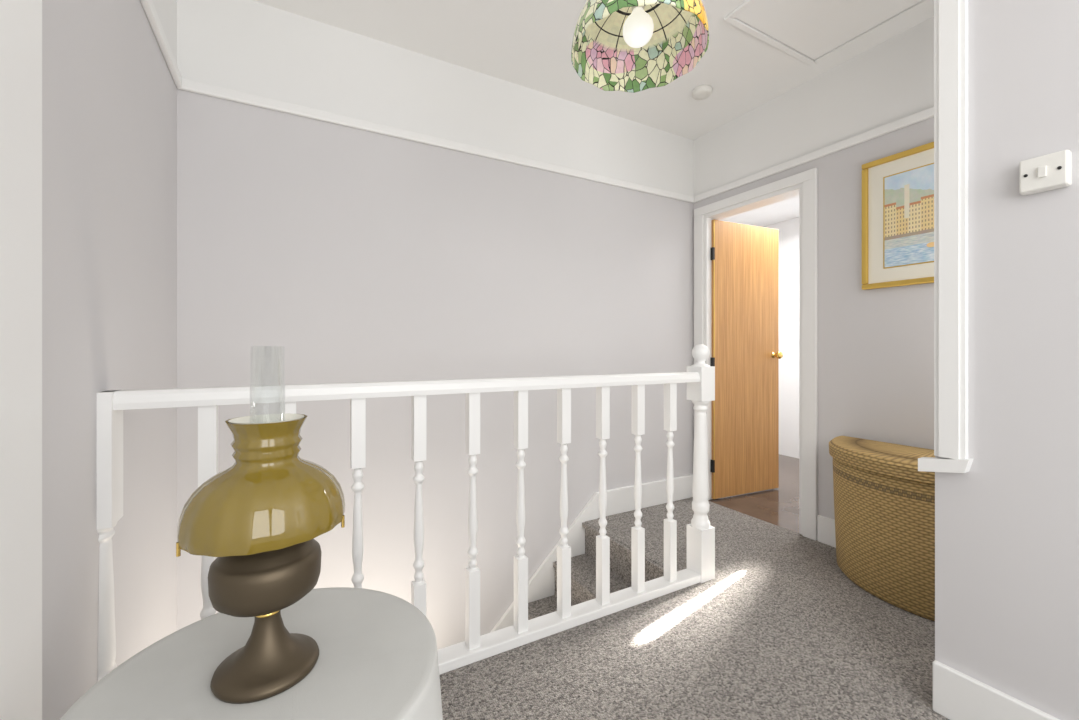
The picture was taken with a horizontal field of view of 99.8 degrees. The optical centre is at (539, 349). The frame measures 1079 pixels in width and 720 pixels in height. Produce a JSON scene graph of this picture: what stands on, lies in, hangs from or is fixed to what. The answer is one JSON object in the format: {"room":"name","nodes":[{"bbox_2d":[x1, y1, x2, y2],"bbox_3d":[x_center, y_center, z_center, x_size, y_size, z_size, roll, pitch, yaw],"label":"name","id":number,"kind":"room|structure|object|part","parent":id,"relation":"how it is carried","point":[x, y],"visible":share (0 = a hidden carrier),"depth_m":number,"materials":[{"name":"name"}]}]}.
{"room":"stair landing","nodes":[
{"label":"stair landing","id":0,"kind":"room"},
{"bbox_2d":[42,0,176,719],"bbox_3d":[-0.464,1.108,-0.127,0.120,5.384,4.630,0,0,-29],"label":"wall","id":1,"kind":"structure","parent":0,"point":[109,89],"depth_m":1.15,"materials":[{"name":"paint"}]},
{"bbox_2d":[0,0,41,719],"bbox_3d":[-0.094,0.040,-0.647,0.020,2.120,3.360,0,0,-29],"label":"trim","id":2,"kind":"structure","parent":1,"relation":"attached to","point":[20,20],"depth_m":0.75,"materials":[{"name":"white paint"}]},
{"bbox_2d":[140,0,933,202],"bbox_3d":[0.939,-1.127,0.654,3.091,0.045,4.630,0,0,-29],"label":"trim","id":3,"kind":"structure","parent":1,"relation":"attached to","point":[181,83],"depth_m":2.35,"materials":[{"name":"white paint"}]},
{"bbox_2d":[177,0,693,649],"bbox_3d":[-0.216,1.108,2.729,3.331,5.384,0.120,0,0,-29],"label":"wall","id":4,"kind":"structure","parent":0,"point":[310,251],"depth_m":2.42,"materials":[{"name":"paint"}]},
{"bbox_2d":[596,474,692,517],"bbox_3d":[0.761,1.017,3.191,0.894,0.166,0.025,0,0,-29],"label":"baseboard","id":5,"kind":"structure","parent":4,"relation":"attached to","point":[619,500],"depth_m":3.17,"materials":[{"name":"white paint"}]},
{"bbox_2d":[253,0,933,139],"bbox_3d":[1.237,-1.634,1.965,5.127,0.100,6.630,0,0,-29],"label":"ceiling","id":6,"kind":"structure","parent":0,"point":[526,43],"depth_m":2.38,"materials":[{"name":"white paint"}]},
{"bbox_2d":[571,0,708,92],"bbox_3d":[0.311,-1.256,1.432,0.420,0.655,0.420,0,0,-29],"label":"pendant lamp","id":7,"kind":"object","parent":6,"relation":"hanging from","point":[632,46],"visible":1,"depth_m":1.53,"materials":[{"name":"multicoloured glass"}]},
{"bbox_3d":[0.311,-1.018,1.432,0.096,0.113,0.096,0,0,-29],"label":"globe bulb","id":8,"kind":"part","parent":7,"relation":"part of","materials":[{"name":"white glass"}]},
{"bbox_2d":[692,85,711,99],"bbox_3d":[0.990,-1.565,2.765,0.116,0.038,0.116,0,0,-29],"label":"smoke detector","id":9,"kind":"object","parent":6,"relation":"attached to","point":[701,92],"visible":1,"depth_m":2.74,"materials":[{"name":"white plastic"}]},
{"bbox_2d":[724,0,932,65],"bbox_3d":[1.382,-1.577,2.000,0.720,0.014,0.780,0,0,-29],"label":"hatch","id":10,"kind":"object","parent":6,"relation":"attached to","point":[811,32],"visible":1,"depth_m":2.17,"materials":[{"name":"white paint"}]},
{"bbox_3d":[1.081,-1.577,1.832,0.030,0.014,0.720,0,0,-29],"label":"frame","id":11,"kind":"part","parent":10,"relation":"part of","materials":[{"name":"white paint"}]},
{"bbox_3d":[1.200,-1.577,2.327,0.720,0.014,0.030,0,0,-29],"label":"frame","id":12,"kind":"part","parent":10,"relation":"part of","materials":[{"name":"white paint"}]},
{"bbox_3d":[1.683,-1.577,2.167,0.030,0.014,0.720,0,0,-29],"label":"frame","id":13,"kind":"part","parent":10,"relation":"part of","materials":[{"name":"white paint"}]},
{"bbox_2d":[440,497,948,719],"bbox_3d":[0.939,1.225,0.654,3.091,0.250,4.630,0,0,-29],"label":"floor","id":14,"kind":"structure","parent":0,"point":[780,631],"depth_m":1.65,"materials":[{"name":"grey carpet"}]},
{"bbox_2d":[60,587,442,719],"bbox_3d":[-0.401,0.790,0.682,0.531,0.620,0.524,0,0,-29],"label":"round side table","id":15,"kind":"object","parent":14,"relation":"on","point":[378,657],"visible":0.86,"depth_m":0.68,"materials":[{"name":"white wood"}]},
{"bbox_2d":[176,414,344,703],"bbox_3d":[-0.409,0.236,0.684,0.215,0.485,0.216,0,0,-29],"label":"oil lamp","id":16,"kind":"object","parent":15,"relation":"on","point":[261,516],"visible":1,"depth_m":0.63,"materials":[{"name":"brown metal"}]},
{"bbox_3d":[-0.408,0.183,0.682,0.215,0.160,0.213,0,0,-29],"label":"lamp shade","id":17,"kind":"part","parent":16,"relation":"part of","materials":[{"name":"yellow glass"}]},
{"bbox_3d":[-0.408,0.182,0.682,0.205,0.160,0.205,0,0,-29],"label":"lamp shade","id":18,"kind":"part","parent":16,"relation":"part of","materials":[{"name":"white glass"}]},
{"bbox_2d":[97,344,714,680],"bbox_3d":[-0.142,0.536,1.689,2.208,1.128,0.092,0,0,-29],"label":"balustrade","id":19,"kind":"object","parent":14,"relation":"on","point":[699,377],"visible":0.81,"depth_m":1.64,"materials":[{"name":"white paint"}]},
{"bbox_3d":[-0.163,0.128,1.678,2.162,0.046,0.072,0,0,-29],"label":"handrail","id":20,"kind":"part","parent":19,"relation":"part of","materials":[{"name":"white paint"}]},
{"bbox_3d":[-0.163,1.081,1.678,2.162,0.037,0.080,0,0,-29],"label":"rail","id":21,"kind":"part","parent":19,"relation":"part of","materials":[{"name":"white paint"}]},
{"bbox_3d":[0.782,0.536,2.204,0.092,1.128,0.092,0,0,-29],"label":"newel post","id":22,"kind":"part","parent":19,"relation":"part of","materials":[{"name":"white paint"}]},
{"bbox_2d":[490,492,663,632],"bbox_3d":[-0.379,2.039,2.087,2.172,2.211,0.841,0,0,-29],"label":"staircase","id":23,"kind":"structure","parent":14,"relation":"attached to","point":[542,586],"depth_m":2.73,"materials":[{"name":"grey carpet"}]},
{"bbox_2d":[829,436,934,620],"bbox_3d":[1.685,0.778,2.002,0.416,0.644,0.905,0,0,-29],"label":"laundry basket","id":24,"kind":"object","parent":14,"relation":"on","point":[884,507],"visible":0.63,"depth_m":1.97,"materials":[{"name":"beige wicker"}]},
{"bbox_3d":[1.685,0.495,2.002,0.416,0.079,0.905,0,0,-29],"label":"basket lid","id":25,"kind":"part","parent":24,"relation":"part of","materials":[{"name":"beige wicker"}]},
{"bbox_2d":[708,454,798,532],"bbox_3d":[2.115,1.226,3.638,1.866,0.247,2.300,0,0,-29],"label":"floor","id":26,"kind":"structure","parent":0,"point":[779,506],"depth_m":3.31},
{"bbox_2d":[763,217,798,457],"bbox_3d":[2.974,-0.125,4.116,0.100,2.450,2.300,0,0,-29],"label":"wall","id":27,"kind":"structure","parent":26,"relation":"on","point":[788,229],"depth_m":4.70,"materials":[{"name":"white paint"}]},
{"bbox_2d":[720,196,798,226],"bbox_3d":[2.167,-1.375,3.667,1.746,0.050,2.300,0,0,-29],"label":"ceiling","id":28,"kind":"structure","parent":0,"point":[788,209],"depth_m":4.52,"materials":[{"name":"white paint"}]},
{"bbox_2d":[694,17,933,519],"bbox_3d":[1.946,-0.242,2.146,0.120,2.684,3.002,0,0,-29],"label":"wall","id":29,"kind":"structure","parent":0,"point":[876,346],"depth_m":2.47,"materials":[{"name":"paint"}]},
{"bbox_2d":[694,168,817,540],"bbox_3d":[1.700,0.024,3.189,0.744,2.153,0.896,0,0,-29],"label":"door","id":30,"kind":"structure","parent":29,"relation":"in","point":[736,265],"depth_m":3.36,"materials":[{"name":"brown wood"}]},
{"bbox_2d":[817,515,835,547],"bbox_3d":[1.939,1.025,2.014,0.020,0.150,1.377,0,0,-29],"label":"baseboard","id":31,"kind":"structure","parent":29,"relation":"attached to","point":[825,525],"depth_m":2.56,"materials":[{"name":"white paint"}]},
{"bbox_2d":[862,142,933,289],"bbox_3d":[1.850,-0.649,2.164,0.030,0.663,0.560,0,0,-29],"label":"painting","id":32,"kind":"object","parent":29,"relation":"attached to","point":[898,189],"visible":0.44,"depth_m":2.26,"materials":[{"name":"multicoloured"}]},
{"bbox_3d":[1.721,-0.649,2.396,0.030,0.607,0.028,0,0,-29],"label":"frame","id":33,"kind":"part","parent":32,"relation":"part of","materials":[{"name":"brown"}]},
{"bbox_3d":[1.850,-0.967,2.164,0.030,0.028,0.560,0,0,-29],"label":"frame","id":34,"kind":"part","parent":32,"relation":"part of","materials":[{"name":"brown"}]},
{"bbox_3d":[1.850,-0.332,2.164,0.030,0.028,0.560,0,0,-29],"label":"frame","id":35,"kind":"part","parent":32,"relation":"part of","materials":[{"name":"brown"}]},
{"bbox_2d":[935,0,1078,719],"bbox_3d":[1.955,-0.242,0.189,0.120,2.684,2.828,0,0,-29],"label":"wall","id":36,"kind":"structure","parent":0,"point":[1007,527],"depth_m":1.24,"materials":[{"name":"paint"}]},
{"bbox_2d":[918,0,972,472],"bbox_3d":[1.215,-0.605,1.361,0.034,1.959,0.120,0,0,-29],"label":"trim","id":37,"kind":"structure","parent":36,"relation":"attached to","point":[950,16],"depth_m":1.34,"materials":[{"name":"white paint"}]},
{"bbox_2d":[933,660,1059,719],"bbox_3d":[1.894,1.025,0.155,0.020,0.150,2.828,0,0,-29],"label":"baseboard","id":38,"kind":"structure","parent":36,"relation":"attached to","point":[957,695],"depth_m":1.30,"materials":[{"name":"white paint"}]},
{"bbox_2d":[1020,150,1071,195],"bbox_3d":[1.312,-0.460,1.180,0.040,0.090,0.090,0,0,-29],"label":"light switch","id":39,"kind":"object","parent":36,"relation":"attached to","point":[1052,171],"visible":1,"depth_m":1.17,"materials":[{"name":"white plastic"}]}
]}

